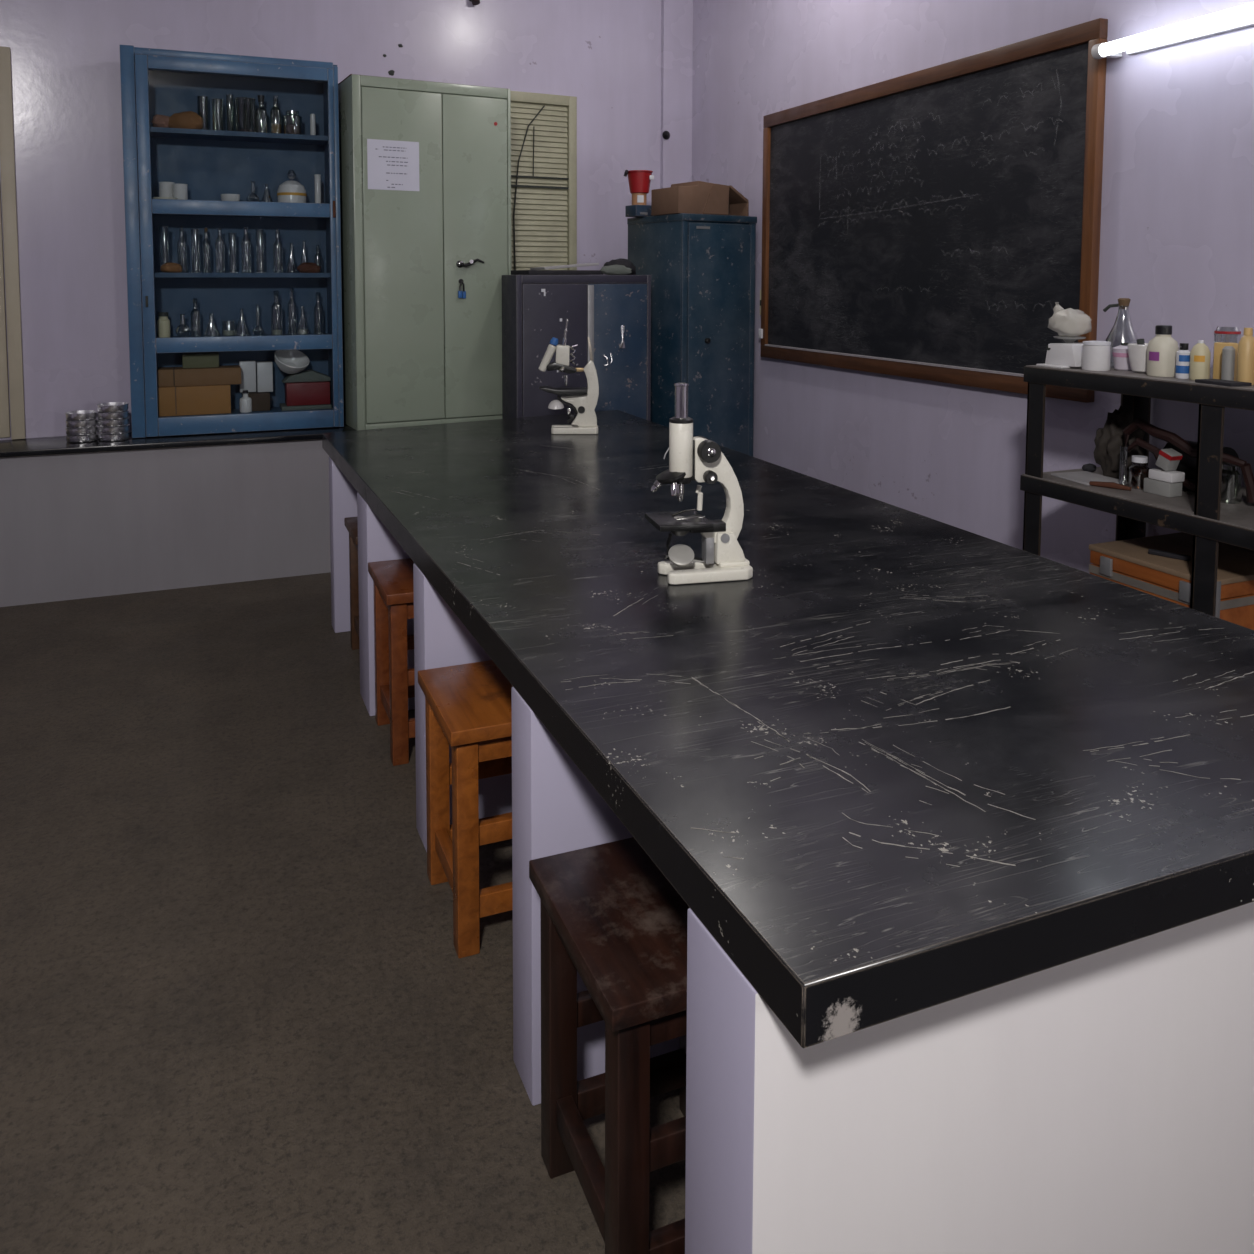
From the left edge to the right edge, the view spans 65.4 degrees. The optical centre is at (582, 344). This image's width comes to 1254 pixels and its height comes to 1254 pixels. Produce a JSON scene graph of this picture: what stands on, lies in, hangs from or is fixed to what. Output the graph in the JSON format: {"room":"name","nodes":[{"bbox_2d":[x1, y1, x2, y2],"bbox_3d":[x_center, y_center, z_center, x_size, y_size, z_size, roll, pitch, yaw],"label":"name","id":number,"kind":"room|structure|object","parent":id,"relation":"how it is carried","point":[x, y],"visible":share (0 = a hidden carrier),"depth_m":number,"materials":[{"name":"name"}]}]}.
{"room":"science classroom","nodes":[
{"label":"science classroom","id":0,"kind":"room"},
{"bbox_2d":[0,0,660,439],"bbox_3d":[-1.765,-0.584,4.895,5.695,3.300,0.199,-2,4,-26],"label":"wall","id":1,"kind":"structure","parent":0,"point":[604,54],"depth_m":4.65,"materials":[{"name":"purple paint"}]},
{"bbox_2d":[0,46,25,439],"bbox_3d":[-2.989,-0.432,4.168,1.000,1.750,0.061,-2,4,-26],"label":"window","id":2,"kind":"structure","parent":1,"relation":"in","point":[7,153],"depth_m":4.37,"materials":[{"name":"beige paint"}]},
{"bbox_2d":[0,190,9,437],"bbox_3d":[-2.992,-0.404,4.170,0.885,1.675,0.018,-2,4,-26],"label":"shutter","id":3,"kind":"object","parent":2,"relation":"attached to","point":[4,391],"depth_m":4.38,"materials":[{"name":"beige paint"}]},
{"bbox_2d":[511,91,576,269],"bbox_3d":[-0.422,-0.814,5.435,0.850,1.185,0.051,-2,4,-26],"label":"window","id":4,"kind":"structure","parent":1,"relation":"in","point":[543,126],"depth_m":5.52,"materials":[{"name":"green paint"}]},
{"bbox_2d":[660,0,692,188],"bbox_3d":[0.567,-0.655,5.928,0.207,3.300,0.035,-2,4,-26],"label":"pillar","id":5,"kind":"structure","parent":1,"relation":"attached to","point":[676,15],"depth_m":5.85,"materials":[{"name":"purple paint"}]},
{"bbox_2d":[0,572,685,1253],"bbox_3d":[-0.414,1.360,1.517,5.650,0.120,8.450,-2,4,-21],"label":"floor","id":6,"kind":"structure","parent":0,"point":[241,1013],"depth_m":1.98,"materials":[{"name":"concrete"}]},
{"bbox_2d":[0,423,355,606],"bbox_3d":[-2.331,0.761,4.481,3.910,0.671,0.567,-2,4,-21],"label":"counter","id":7,"kind":"object","parent":6,"relation":"on","point":[97,518],"visible":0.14,"depth_m":4.37,"materials":[{"name":"grey paint"}]},
{"bbox_2d":[65,432,97,442],"bbox_3d":[-2.248,0.415,4.380,0.134,0.032,0.134,-2,4,-21],"label":"dish","id":8,"kind":"object","parent":7,"relation":"on","point":[93,437],"visible":0.86,"depth_m":4.33,"materials":[{"name":"silver metal"}]},
{"bbox_2d":[65,425,97,435],"bbox_3d":[-2.248,0.383,4.378,0.134,0.032,0.134,-2,4,-21],"label":"dish","id":9,"kind":"object","parent":8,"relation":"on","point":[90,430],"visible":0.84,"depth_m":4.33,"materials":[{"name":"silver metal"}]},
{"bbox_2d":[65,418,97,427],"bbox_3d":[-2.248,0.350,4.376,0.134,0.032,0.134,-2,4,-21],"label":"dish","id":10,"kind":"object","parent":9,"relation":"on","point":[86,423],"visible":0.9,"depth_m":4.32,"materials":[{"name":"silver metal"}]},
{"bbox_2d":[64,410,96,420],"bbox_3d":[-2.248,0.317,4.373,0.134,0.032,0.134,-2,4,-21],"label":"dish","id":11,"kind":"object","parent":10,"relation":"on","point":[80,415],"visible":0.99,"depth_m":4.33,"materials":[{"name":"silver metal"}]},
{"bbox_2d":[97,431,129,441],"bbox_3d":[-2.122,0.413,4.413,0.134,0.032,0.134,-2,4,-21],"label":"dish","id":12,"kind":"object","parent":7,"relation":"on","point":[123,436],"visible":0.83,"depth_m":4.36,"materials":[{"name":"silver metal"}]},
{"bbox_2d":[97,424,129,433],"bbox_3d":[-2.122,0.380,4.411,0.134,0.032,0.134,-2,4,-21],"label":"dish","id":13,"kind":"object","parent":12,"relation":"on","point":[121,429],"visible":0.84,"depth_m":4.36,"materials":[{"name":"silver metal"}]},
{"bbox_2d":[97,417,128,426],"bbox_3d":[-2.122,0.347,4.409,0.134,0.032,0.134,-2,4,-21],"label":"dish","id":14,"kind":"object","parent":13,"relation":"on","point":[125,421],"visible":0.83,"depth_m":4.36,"materials":[{"name":"silver metal"}]},
{"bbox_2d":[96,410,128,419],"bbox_3d":[-2.122,0.314,4.406,0.134,0.032,0.134,-2,4,-21],"label":"dish","id":15,"kind":"object","parent":14,"relation":"on","point":[124,414],"visible":0.81,"depth_m":4.36,"materials":[{"name":"silver metal"}]},
{"bbox_2d":[96,402,128,411],"bbox_3d":[-2.122,0.281,4.404,0.134,0.032,0.134,-2,4,-21],"label":"dish","id":16,"kind":"object","parent":15,"relation":"on","point":[109,406],"visible":1,"depth_m":4.36,"materials":[{"name":"silver metal"}]},
{"bbox_2d":[119,45,343,437],"bbox_3d":[-1.645,-0.471,4.639,0.945,1.759,0.249,-2,4,-21],"label":"upper cabinet","id":17,"kind":"object","parent":7,"relation":"on","point":[216,162],"visible":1,"depth_m":4.67,"materials":[{"name":"blue paint"}]},
{"bbox_2d":[151,114,168,127],"bbox_3d":[-1.942,-1.028,4.502,0.092,0.070,0.063,-2,4,-21],"label":"clay lump","id":18,"kind":"object","parent":17,"relation":"on","point":[158,120],"visible":0.87,"depth_m":4.48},
{"bbox_2d":[157,312,169,337],"bbox_3d":[-1.959,-0.094,4.559,0.056,0.118,0.056,-2,4,-21],"label":"jar","id":19,"kind":"object","parent":17,"relation":"on","point":[163,323],"visible":0.98,"depth_m":4.54,"materials":[{"name":"yellow plastic"}]},
{"bbox_2d":[158,182,174,196],"bbox_3d":[-1.942,-0.712,4.556,0.072,0.095,0.072,-2,4,-21],"label":"tin","id":20,"kind":"object","parent":17,"relation":"on","point":[165,188],"visible":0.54,"depth_m":4.53,"materials":[{"name":"white plastic"}]},
{"bbox_2d":[160,262,181,272],"bbox_3d":[-1.899,-0.358,4.502,0.094,0.047,0.044,-2,4,-21],"label":"cloth bundle","id":21,"kind":"object","parent":17,"relation":"on","point":[168,267],"visible":1,"depth_m":4.49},
{"bbox_2d":[172,184,187,199],"bbox_3d":[-1.873,-0.706,4.540,0.068,0.085,0.068,-2,4,-21],"label":"tin","id":22,"kind":"object","parent":17,"relation":"on","point":[180,191],"visible":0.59,"depth_m":4.51,"materials":[{"name":"white plastic"}]},
{"bbox_2d":[168,111,202,128],"bbox_3d":[-1.844,-1.041,4.528,0.155,0.093,0.071,-2,4,-21],"label":"cloth bundle","id":23,"kind":"object","parent":17,"relation":"on","point":[188,119],"visible":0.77,"depth_m":4.50,"materials":[{"name":"fabric"}]},
{"bbox_2d":[158,385,230,416],"bbox_3d":[-1.839,0.255,4.630,0.315,0.136,0.152,-2,4,-21],"label":"cardboard box","id":24,"kind":"object","parent":17,"relation":"in","point":[206,399],"visible":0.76,"depth_m":4.56,"materials":[{"name":"cardboard"}]},
{"bbox_2d":[157,365,240,386],"bbox_3d":[-1.816,0.146,4.631,0.365,0.081,0.142,-2,4,-21],"label":"cardboard box","id":25,"kind":"object","parent":24,"relation":"on","point":[227,374],"visible":0.98,"depth_m":4.57,"materials":[{"name":"cardboard"}]},
{"bbox_2d":[182,352,218,367],"bbox_3d":[-1.814,0.071,4.634,0.160,0.066,0.120,-2,4,-21],"label":"box","id":26,"kind":"object","parent":25,"relation":"on","point":[200,359],"visible":0.98,"depth_m":4.58,"materials":[{"name":"cardboard"}]},
{"bbox_2d":[221,194,239,200],"bbox_3d":[-1.671,-0.692,4.630,0.088,0.045,0.088,-2,4,-21],"label":"dish","id":27,"kind":"object","parent":17,"relation":"on","point":[224,197],"visible":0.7,"depth_m":4.59,"materials":[{"name":"white ceramic"}]},
{"bbox_2d":[150,127,327,144],"bbox_3d":[-1.622,-0.990,4.629,0.790,0.022,0.179,-2,4,-21],"label":"shelf","id":28,"kind":"object","parent":17,"relation":"attached to","point":[157,134],"depth_m":4.61,"materials":[{"name":"blue paint"}]},
{"bbox_2d":[156,333,327,337],"bbox_3d":[-1.621,-0.028,4.693,0.790,0.030,0.183,-2,4,-21],"label":"shelf","id":29,"kind":"object","parent":17,"relation":"attached to","point":[172,335],"depth_m":4.72,"materials":[{"name":"blue paint"}]},
{"bbox_2d":[154,273,330,277],"bbox_3d":[-1.622,-0.335,4.674,0.790,0.022,0.179,-2,4,-21],"label":"shelf","id":30,"kind":"object","parent":17,"relation":"attached to","point":[156,275],"depth_m":4.62,"materials":[{"name":"blue paint"}]},
{"bbox_2d":[235,97,255,131],"bbox_3d":[-1.599,-1.085,4.631,0.095,0.165,0.095,-2,4,-21],"label":"jar","id":31,"kind":"object","parent":17,"relation":"on","point":[237,98],"visible":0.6,"depth_m":4.62,"materials":[{"name":"clear glass"}]},
{"bbox_2d":[239,390,251,412],"bbox_3d":[-1.613,0.268,4.670,0.056,0.104,0.056,-2,4,-21],"label":"bottle","id":32,"kind":"object","parent":17,"relation":"in","point":[245,402],"visible":1,"depth_m":4.65,"materials":[{"name":"white plastic"}]},
{"bbox_2d":[248,392,269,410],"bbox_3d":[-1.574,0.273,4.736,0.105,0.086,0.090,-2,4,-21],"label":"box","id":33,"kind":"object","parent":17,"relation":"on","point":[260,400],"visible":0.74,"depth_m":4.70,"materials":[{"name":"cardboard"}]},
{"bbox_2d":[239,361,255,391],"bbox_3d":[-1.631,0.153,4.751,0.075,0.151,0.050,-2,4,-21],"label":"carton","id":34,"kind":"object","parent":33,"relation":"on","point":[248,368],"visible":0.94,"depth_m":4.73,"materials":[{"name":"white cardboard"}]},
{"bbox_2d":[256,361,272,391],"bbox_3d":[-1.553,0.154,4.766,0.072,0.146,0.060,-2,4,-21],"label":"carton","id":35,"kind":"object","parent":33,"relation":"on","point":[264,368],"visible":1,"depth_m":4.74,"materials":[{"name":"white cardboard"}]},
{"bbox_2d":[270,98,281,133],"bbox_3d":[-1.474,-1.101,4.689,0.052,0.190,0.052,-2,4,-21],"label":"bottle","id":36,"kind":"object","parent":17,"relation":"on","point":[275,128],"visible":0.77,"depth_m":4.68,"materials":[{"name":"clear glass"}]},
{"bbox_2d":[270,290,282,334],"bbox_3d":[-1.485,-0.156,4.733,0.056,0.218,0.056,-2,4,-21],"label":"bottle","id":37,"kind":"object","parent":17,"relation":"on","point":[273,332],"visible":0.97,"depth_m":4.72,"materials":[{"name":"clear glass"}]},
{"bbox_2d":[277,170,306,202],"bbox_3d":[-1.407,-0.761,4.717,0.138,0.172,0.138,-2,4,-21],"label":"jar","id":38,"kind":"object","parent":17,"relation":"on","point":[293,191],"visible":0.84,"depth_m":4.67,"materials":[{"name":"white ceramic"}]},
{"bbox_2d":[283,110,301,134],"bbox_3d":[-1.399,-1.067,4.710,0.088,0.120,0.088,-2,4,-21],"label":"jar","id":39,"kind":"object","parent":17,"relation":"on","point":[290,128],"visible":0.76,"depth_m":4.68,"materials":[{"name":"clear glass"}]},
{"bbox_2d":[280,403,331,410],"bbox_3d":[-1.366,0.300,4.810,0.235,0.021,0.150,-2,4,-21],"label":"tray","id":40,"kind":"object","parent":17,"relation":"in","point":[283,406],"visible":0.78,"depth_m":4.75,"materials":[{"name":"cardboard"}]},
{"bbox_2d":[284,381,329,405],"bbox_3d":[-1.359,0.234,4.814,0.205,0.111,0.130,-2,4,-21],"label":"box","id":41,"kind":"object","parent":40,"relation":"on","point":[297,393],"visible":0.8,"depth_m":4.75,"materials":[{"name":"cardboard"}]},
{"bbox_2d":[282,369,330,382],"bbox_3d":[-1.362,0.151,4.807,0.226,0.054,0.100,-2,4,-21],"label":"sheet","id":42,"kind":"object","parent":41,"relation":"on","point":[309,375],"visible":0.96,"depth_m":4.77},
{"bbox_2d":[274,350,308,373],"bbox_3d":[-1.412,0.078,4.743,0.164,0.125,0.156,-2,4,-21],"label":"bowl","id":43,"kind":"object","parent":42,"relation":"on","point":[288,361],"visible":0.94,"depth_m":4.78,"materials":[{"name":"white ceramic"}]},
{"bbox_2d":[297,262,320,272],"bbox_3d":[-1.324,-0.375,4.722,0.116,0.051,0.048,-2,4,-21],"label":"cloth bundle","id":44,"kind":"object","parent":17,"relation":"on","point":[309,267],"visible":1,"depth_m":4.71,"materials":[{"name":"fabric"}]},
{"bbox_2d":[314,174,320,202],"bbox_3d":[-1.286,-0.752,4.737,0.038,0.150,0.038,-2,4,-21],"label":"cylinder","id":45,"kind":"object","parent":17,"relation":"on","point":[317,177],"visible":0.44,"depth_m":4.72,"materials":[{"name":"white ceramic"}]},
{"bbox_2d":[338,74,510,429],"bbox_3d":[-0.796,-0.451,4.938,0.800,1.684,0.422,-2,4,-26],"label":"tall cabinet","id":46,"kind":"object","parent":7,"relation":"on","point":[422,271],"visible":0.88,"depth_m":4.77,"materials":[{"name":"green metal"}]},
{"bbox_2d":[367,139,419,190],"bbox_3d":[-0.902,-0.858,4.656,0.252,0.235,0.002,-2,4,-27],"label":"notice","id":47,"kind":"object","parent":46,"relation":"attached to","point":[391,165],"visible":1,"depth_m":4.65,"materials":[{"name":"white paper"}]},
{"bbox_2d":[344,517,359,656],"bbox_3d":[-0.708,0.907,3.623,0.300,0.497,0.300,-2,4,-21],"label":"stool","id":48,"kind":"object","parent":6,"relation":"on","point":[350,523],"visible":0.12,"depth_m":3.67,"materials":[{"name":"brown wood"}]},
{"bbox_2d":[368,558,414,765],"bbox_3d":[-0.465,0.945,2.987,0.320,0.508,0.345,-2,4,-21],"label":"stool","id":49,"kind":"object","parent":6,"relation":"on","point":[393,587],"visible":0.49,"depth_m":2.82,"materials":[{"name":"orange wood"}]},
{"bbox_2d":[418,660,512,957],"bbox_3d":[-0.175,1.008,2.188,0.320,0.490,0.335,-2,4,-21],"label":"stool","id":50,"kind":"object","parent":6,"relation":"on","point":[468,707],"visible":0.49,"depth_m":2.05,"materials":[{"name":"orange wood"}]},
{"bbox_2d":[502,275,650,420],"bbox_3d":[-0.027,0.353,4.976,0.715,1.418,0.272,-2,4,-21],"label":"cabinet","id":51,"kind":"object","parent":6,"relation":"on","point":[614,311],"visible":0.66,"depth_m":4.83,"materials":[{"name":"metal"}]},
{"bbox_2d":[511,270,603,274],"bbox_3d":[-0.125,-0.364,4.896,0.419,0.022,0.240,-2,4,-21],"label":"board","id":52,"kind":"object","parent":51,"relation":"on","point":[513,272],"visible":1,"depth_m":4.80,"materials":[{"name":"black wood"}]},
{"bbox_2d":[530,263,598,269],"bbox_3d":[-0.087,-0.396,4.919,0.309,0.036,0.210,-2,4,-21],"label":"metal sheet","id":53,"kind":"object","parent":52,"relation":"on","point":[585,264],"visible":0.95,"depth_m":4.85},
{"bbox_2d":[601,265,631,274],"bbox_3d":[0.167,-0.379,4.905,0.179,0.051,0.056,-2,4,-21],"label":"cloth bundle","id":54,"kind":"object","parent":51,"relation":"on","point":[612,269],"visible":1,"depth_m":4.88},
{"bbox_2d":[604,258,635,274],"bbox_3d":[0.196,-0.407,5.065,0.180,0.085,0.176,-2,4,-21],"label":"cloth bundle","id":55,"kind":"object","parent":51,"relation":"on","point":[625,262],"visible":0.58,"depth_m":5.03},
{"bbox_2d":[529,837,689,1253],"bbox_3d":[0.125,1.060,1.451,0.320,0.487,0.340,-2,4,-21],"label":"stool","id":56,"kind":"object","parent":6,"relation":"on","point":[609,915],"visible":0.54,"depth_m":1.37,"materials":[{"name":"brown wood"}]},
{"bbox_2d":[627,213,756,456],"bbox_3d":[0.590,0.176,5.293,0.503,1.728,0.502,-2,5,-33],"label":"locker","id":57,"kind":"object","parent":6,"relation":"on","point":[701,267],"visible":0.7,"depth_m":5.08,"materials":[{"name":"metal"}]},
{"bbox_2d":[625,205,651,216],"bbox_3d":[0.303,-0.715,5.213,0.110,0.060,0.102,-2,5,-33],"label":"box","id":58,"kind":"object","parent":57,"relation":"on","point":[630,210],"visible":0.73,"depth_m":5.18,"materials":[{"name":"cardboard"}]},
{"bbox_2d":[632,193,646,204],"bbox_3d":[0.303,-0.777,5.204,0.080,0.062,0.082,-2,4,-21],"label":"tin","id":59,"kind":"object","parent":58,"relation":"on","point":[637,198],"visible":0.89,"depth_m":5.17,"materials":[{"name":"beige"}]},
{"bbox_2d":[624,170,653,193],"bbox_3d":[0.297,-0.869,5.199,0.163,0.121,0.142,0,4,-1],"label":"bucket","id":60,"kind":"object","parent":59,"relation":"on","point":[639,181],"visible":0.96,"depth_m":5.15,"materials":[{"name":"red plastic"}]},
{"bbox_2d":[651,181,748,215],"bbox_3d":[0.623,-0.765,5.138,0.475,0.170,0.236,-2,5,-33],"label":"cardboard box","id":61,"kind":"object","parent":57,"relation":"on","point":[695,197],"visible":0.9,"depth_m":5.03,"materials":[{"name":"cardboard"}]},
{"bbox_2d":[322,410,1253,1253],"bbox_3d":[0.164,0.830,2.869,1.446,0.753,3.691,-2,4,-21],"label":"lab bench","id":62,"kind":"object","parent":6,"relation":"on","point":[954,826],"visible":0.98,"depth_m":1.25,"materials":[{"name":"black stone"}]},
{"bbox_2d":[539,319,598,433],"bbox_3d":[-0.058,0.130,4.082,0.252,0.479,0.091,0,4,0],"label":"microscope","id":63,"kind":"object","parent":62,"relation":"on","point":[584,401],"visible":1,"depth_m":4.07,"materials":[{"name":"white metal"}]},
{"bbox_2d":[548,400,563,408],"bbox_3d":[-0.111,0.247,4.080,0.068,0.036,0.068,0,4,0],"label":"mirror","id":64,"kind":"object","parent":63,"relation":"attached to","point":[555,404],"depth_m":4.06,"materials":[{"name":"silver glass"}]},
{"bbox_2d":[645,382,752,584],"bbox_3d":[0.254,0.292,2.109,0.221,0.424,0.120,-1,4,-12],"label":"microscope","id":65,"kind":"object","parent":62,"relation":"on","point":[699,459],"visible":1,"depth_m":2.09,"materials":[{"name":"white metal"}]},
{"bbox_2d":[664,533,702,566],"bbox_3d":[0.232,0.442,2.119,0.109,0.069,0.066,-2,4,-21],"label":"mirror","id":66,"kind":"object","parent":65,"relation":"on","point":[680,555],"depth_m":2.11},
{"bbox_2d":[1020,362,1253,616],"bbox_3d":[1.755,0.661,2.522,0.446,1.138,1.176,-2,4,-21],"label":"storage rack","id":67,"kind":"object","parent":6,"relation":"on","point":[1201,513],"visible":0.43,"depth_m":2.58,"materials":[{"name":"black paint"}]},
{"bbox_2d":[1036,336,1085,367],"bbox_3d":[1.458,0.020,2.898,0.156,0.088,0.122,-2,4,-21],"label":"weighing scale","id":68,"kind":"object","parent":67,"relation":"on","point":[1068,354],"visible":0.83,"depth_m":2.87,"materials":[{"name":"white plastic"}]},
{"bbox_2d":[1048,302,1091,336],"bbox_3d":[1.450,-0.076,2.902,0.107,0.102,0.122,-2,4,-21],"label":"plastic bag","id":69,"kind":"object","parent":68,"relation":"on","point":[1069,322],"visible":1,"depth_m":2.87,"materials":[{"name":"beige"}]},
{"bbox_2d":[1051,471,1127,484],"bbox_3d":[1.498,0.395,2.886,0.133,0.006,0.171,-1,4,-14],"label":"paper sheet","id":70,"kind":"object","parent":67,"relation":"on","point":[1082,477],"visible":0.76,"depth_m":2.89,"materials":[{"name":"paper"}]},
{"bbox_2d":[1081,341,1110,370],"bbox_3d":[1.472,0.030,2.793,0.074,0.083,0.074,-2,4,-21],"label":"jar","id":71,"kind":"object","parent":67,"relation":"on","point":[1095,354],"visible":1,"depth_m":2.76,"materials":[{"name":"white plastic"}]},
{"bbox_2d":[1089,481,1130,490],"bbox_3d":[1.495,0.397,2.763,0.018,0.019,0.109,-4,5,-42],"label":"tool","id":72,"kind":"object","parent":67,"relation":"on","point":[1113,485],"visible":1,"depth_m":2.76,"materials":[{"name":"wood"}]},
{"bbox_2d":[1094,406,1146,478],"bbox_3d":[1.615,0.287,2.916,0.172,0.217,0.116,-2,4,-21],"label":"lump","id":73,"kind":"object","parent":67,"relation":"on","point":[1108,440],"visible":0.75,"depth_m":2.88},
{"bbox_2d":[1103,298,1138,367],"bbox_3d":[1.594,-0.036,2.875,0.095,0.204,0.095,0,4,6],"label":"flask","id":74,"kind":"object","parent":67,"relation":"on","point":[1123,303],"visible":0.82,"depth_m":2.86,"materials":[{"name":"clear glass"}]},
{"bbox_2d":[1112,343,1131,370],"bbox_3d":[1.552,0.033,2.794,0.062,0.078,0.062,-2,4,-21],"label":"cup","id":75,"kind":"object","parent":67,"relation":"on","point":[1121,360],"visible":0.75,"depth_m":2.78,"materials":[{"name":"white plastic"}]},
{"bbox_2d":[1127,343,1147,372],"bbox_3d":[1.562,0.037,2.710,0.086,0.080,0.086,-2,4,-21],"label":"cup","id":76,"kind":"object","parent":67,"relation":"on","point":[1137,354],"visible":0.59,"depth_m":2.69,"materials":[{"name":"plastic"}]},
{"bbox_2d":[1022,467,1253,530],"bbox_3d":[1.756,0.426,2.506,0.444,0.003,1.166,-2,4,-21],"label":"shelf","id":77,"kind":"object","parent":67,"relation":"attached to","point":[1231,517],"depth_m":2.62,"materials":[{"name":"wood"}]},
{"bbox_2d":[1128,455,1149,489],"bbox_3d":[1.581,0.361,2.768,0.052,0.090,0.052,-2,4,-21],"label":"jar","id":78,"kind":"object","parent":67,"relation":"on","point":[1139,470],"visible":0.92,"depth_m":2.75,"materials":[{"name":"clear glass"}]},
{"bbox_2d":[1026,362,1253,390],"bbox_3d":[1.756,0.095,2.483,0.444,0.003,1.166,-2,4,-21],"label":"shelf","id":79,"kind":"object","parent":67,"relation":"attached to","point":[1135,378],"depth_m":2.63,"materials":[{"name":"wood"}]},
{"bbox_2d":[1143,477,1181,496],"bbox_3d":[1.601,0.391,2.690,0.050,0.041,0.080,-2,4,-21],"label":"carton","id":80,"kind":"object","parent":67,"relation":"on","point":[1162,488],"visible":0.82,"depth_m":2.66,"materials":[{"name":"white cardboard"}]},
{"bbox_2d":[1149,468,1184,482],"bbox_3d":[1.605,0.357,2.678,0.052,0.027,0.070,-2,4,-21],"label":"carton","id":81,"kind":"object","parent":80,"relation":"on","point":[1173,476],"visible":0.96,"depth_m":2.65,"materials":[{"name":"white cardboard"}]},
{"bbox_2d":[1155,448,1182,470],"bbox_3d":[1.606,0.314,2.671,0.042,0.058,0.050,-2,4,-21],"label":"carton","id":82,"kind":"object","parent":81,"relation":"on","point":[1169,459],"visible":1,"depth_m":2.66,"materials":[{"name":"white cardboard"}]},
{"bbox_2d":[1147,325,1178,376],"bbox_3d":[1.562,0.015,2.625,0.075,0.136,0.074,-2,4,-21],"label":"bottle","id":83,"kind":"object","parent":67,"relation":"on","point":[1162,349],"visible":0.94,"depth_m":2.60,"materials":[{"name":"white plastic"}]},
{"bbox_2d":[1089,532,1253,629],"bbox_3d":[1.685,0.687,2.690,0.383,0.221,0.369,-2,4,-21],"label":"case","id":84,"kind":"object","parent":67,"relation":"on","point":[1128,562],"visible":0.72,"depth_m":2.61,"materials":[{"name":"orange wood"}]},
{"bbox_2d":[1148,549,1190,560],"bbox_3d":[1.598,0.571,2.655,0.016,0.012,0.100,-4,5,-42],"label":"tool","id":85,"kind":"object","parent":84,"relation":"on","point":[1150,551],"visible":1,"depth_m":2.65,"materials":[{"name":"black metal"}]},
{"bbox_2d":[1175,343,1189,378],"bbox_3d":[1.578,0.042,2.559,0.034,0.092,0.034,-2,4,-21],"label":"bottle","id":86,"kind":"object","parent":67,"relation":"on","point":[1183,355],"visible":0.98,"depth_m":2.55,"materials":[{"name":"white plastic"}]},
{"bbox_2d":[1122,418,1253,502],"bbox_3d":[1.654,0.308,2.674,0.066,0.188,0.357,-2,4,-27],"label":"strap","id":87,"kind":"object","parent":67,"relation":"on","point":[1174,439],"visible":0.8,"depth_m":2.68,"materials":[{"name":"leather"}]},
{"bbox_2d":[1189,340,1210,379],"bbox_3d":[1.597,0.039,2.522,0.045,0.102,0.045,-2,4,-21],"label":"bottle","id":88,"kind":"object","parent":67,"relation":"on","point":[1200,355],"visible":0.93,"depth_m":2.51,"materials":[{"name":"yellow plastic"}]},
{"bbox_2d":[1163,440,1239,491],"bbox_3d":[1.734,0.340,2.759,0.116,0.133,0.175,-2,4,-21],"label":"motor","id":89,"kind":"object","parent":67,"relation":"on","point":[1187,464],"visible":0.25,"depth_m":2.71,"materials":[{"name":"black metal"}]},
{"bbox_2d":[1195,379,1251,385],"bbox_3d":[1.590,0.093,2.420,0.061,0.008,0.104,-1,4,-15],"label":"tool","id":90,"kind":"object","parent":67,"relation":"on","point":[1206,381],"visible":1,"depth_m":2.41,"materials":[{"name":"black metal"}]},
{"bbox_2d":[1213,342,1237,380],"bbox_3d":[1.645,0.042,2.495,0.035,0.099,0.040,-2,4,-21],"label":"carton","id":91,"kind":"object","parent":67,"relation":"on","point":[1218,346],"visible":0.6,"depth_m":2.49,"materials":[{"name":"cardboard"}]},
{"bbox_2d":[1212,326,1241,373],"bbox_3d":[1.717,0.018,2.599,0.064,0.134,0.064,-2,4,-21],"label":"jar","id":92,"kind":"object","parent":67,"relation":"on","point":[1216,331],"visible":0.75,"depth_m":2.58,"materials":[{"name":"clear glass"}]},
{"bbox_2d":[1221,346,1234,380],"bbox_3d":[1.621,0.049,2.448,0.027,0.092,0.027,-2,4,-21],"label":"bottle","id":93,"kind":"object","parent":67,"relation":"on","point":[1228,352],"visible":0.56,"depth_m":2.44,"materials":[{"name":"grey plastic"}]},
{"bbox_2d":[1221,463,1242,503],"bbox_3d":[1.722,0.368,2.598,0.060,0.100,0.060,-2,4,-21],"label":"jar","id":94,"kind":"object","parent":67,"relation":"on","point":[1227,501],"visible":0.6,"depth_m":2.58,"materials":[{"name":"clear glass"}]},
{"bbox_2d":[1236,328,1253,384],"bbox_3d":[1.645,0.027,2.413,0.040,0.140,0.040,-2,4,-21],"label":"bottle","id":95,"kind":"object","parent":67,"relation":"on","point":[1245,355],"visible":0.84,"depth_m":2.40,"materials":[{"name":"beige plastic"}]},
{"bbox_2d":[692,0,1253,572],"bbox_3d":[2.185,-0.403,2.232,0.150,3.300,8.132,-2,4,-21],"label":"wall","id":96,"kind":"structure","parent":0,"point":[1177,228],"depth_m":3.63,"materials":[{"name":"purple paint"}]},
{"bbox_2d":[760,18,1107,402],"bbox_3d":[1.331,-0.502,4.181,0.038,1.262,2.060,-2,4,-21],"label":"chalkboard","id":97,"kind":"object","parent":96,"relation":"attached to","point":[932,223],"visible":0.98,"depth_m":3.88,"materials":[{"name":"stone"}]},
{"bbox_2d":[1091,2,1253,58],"bbox_3d":[1.903,-0.903,2.547,0.126,0.058,1.246,-2,4,-21],"label":"tube light","id":98,"kind":"object","parent":96,"relation":"attached to","point":[1240,17],"visible":1,"depth_m":2.86,"materials":[{"name":"white glass"}]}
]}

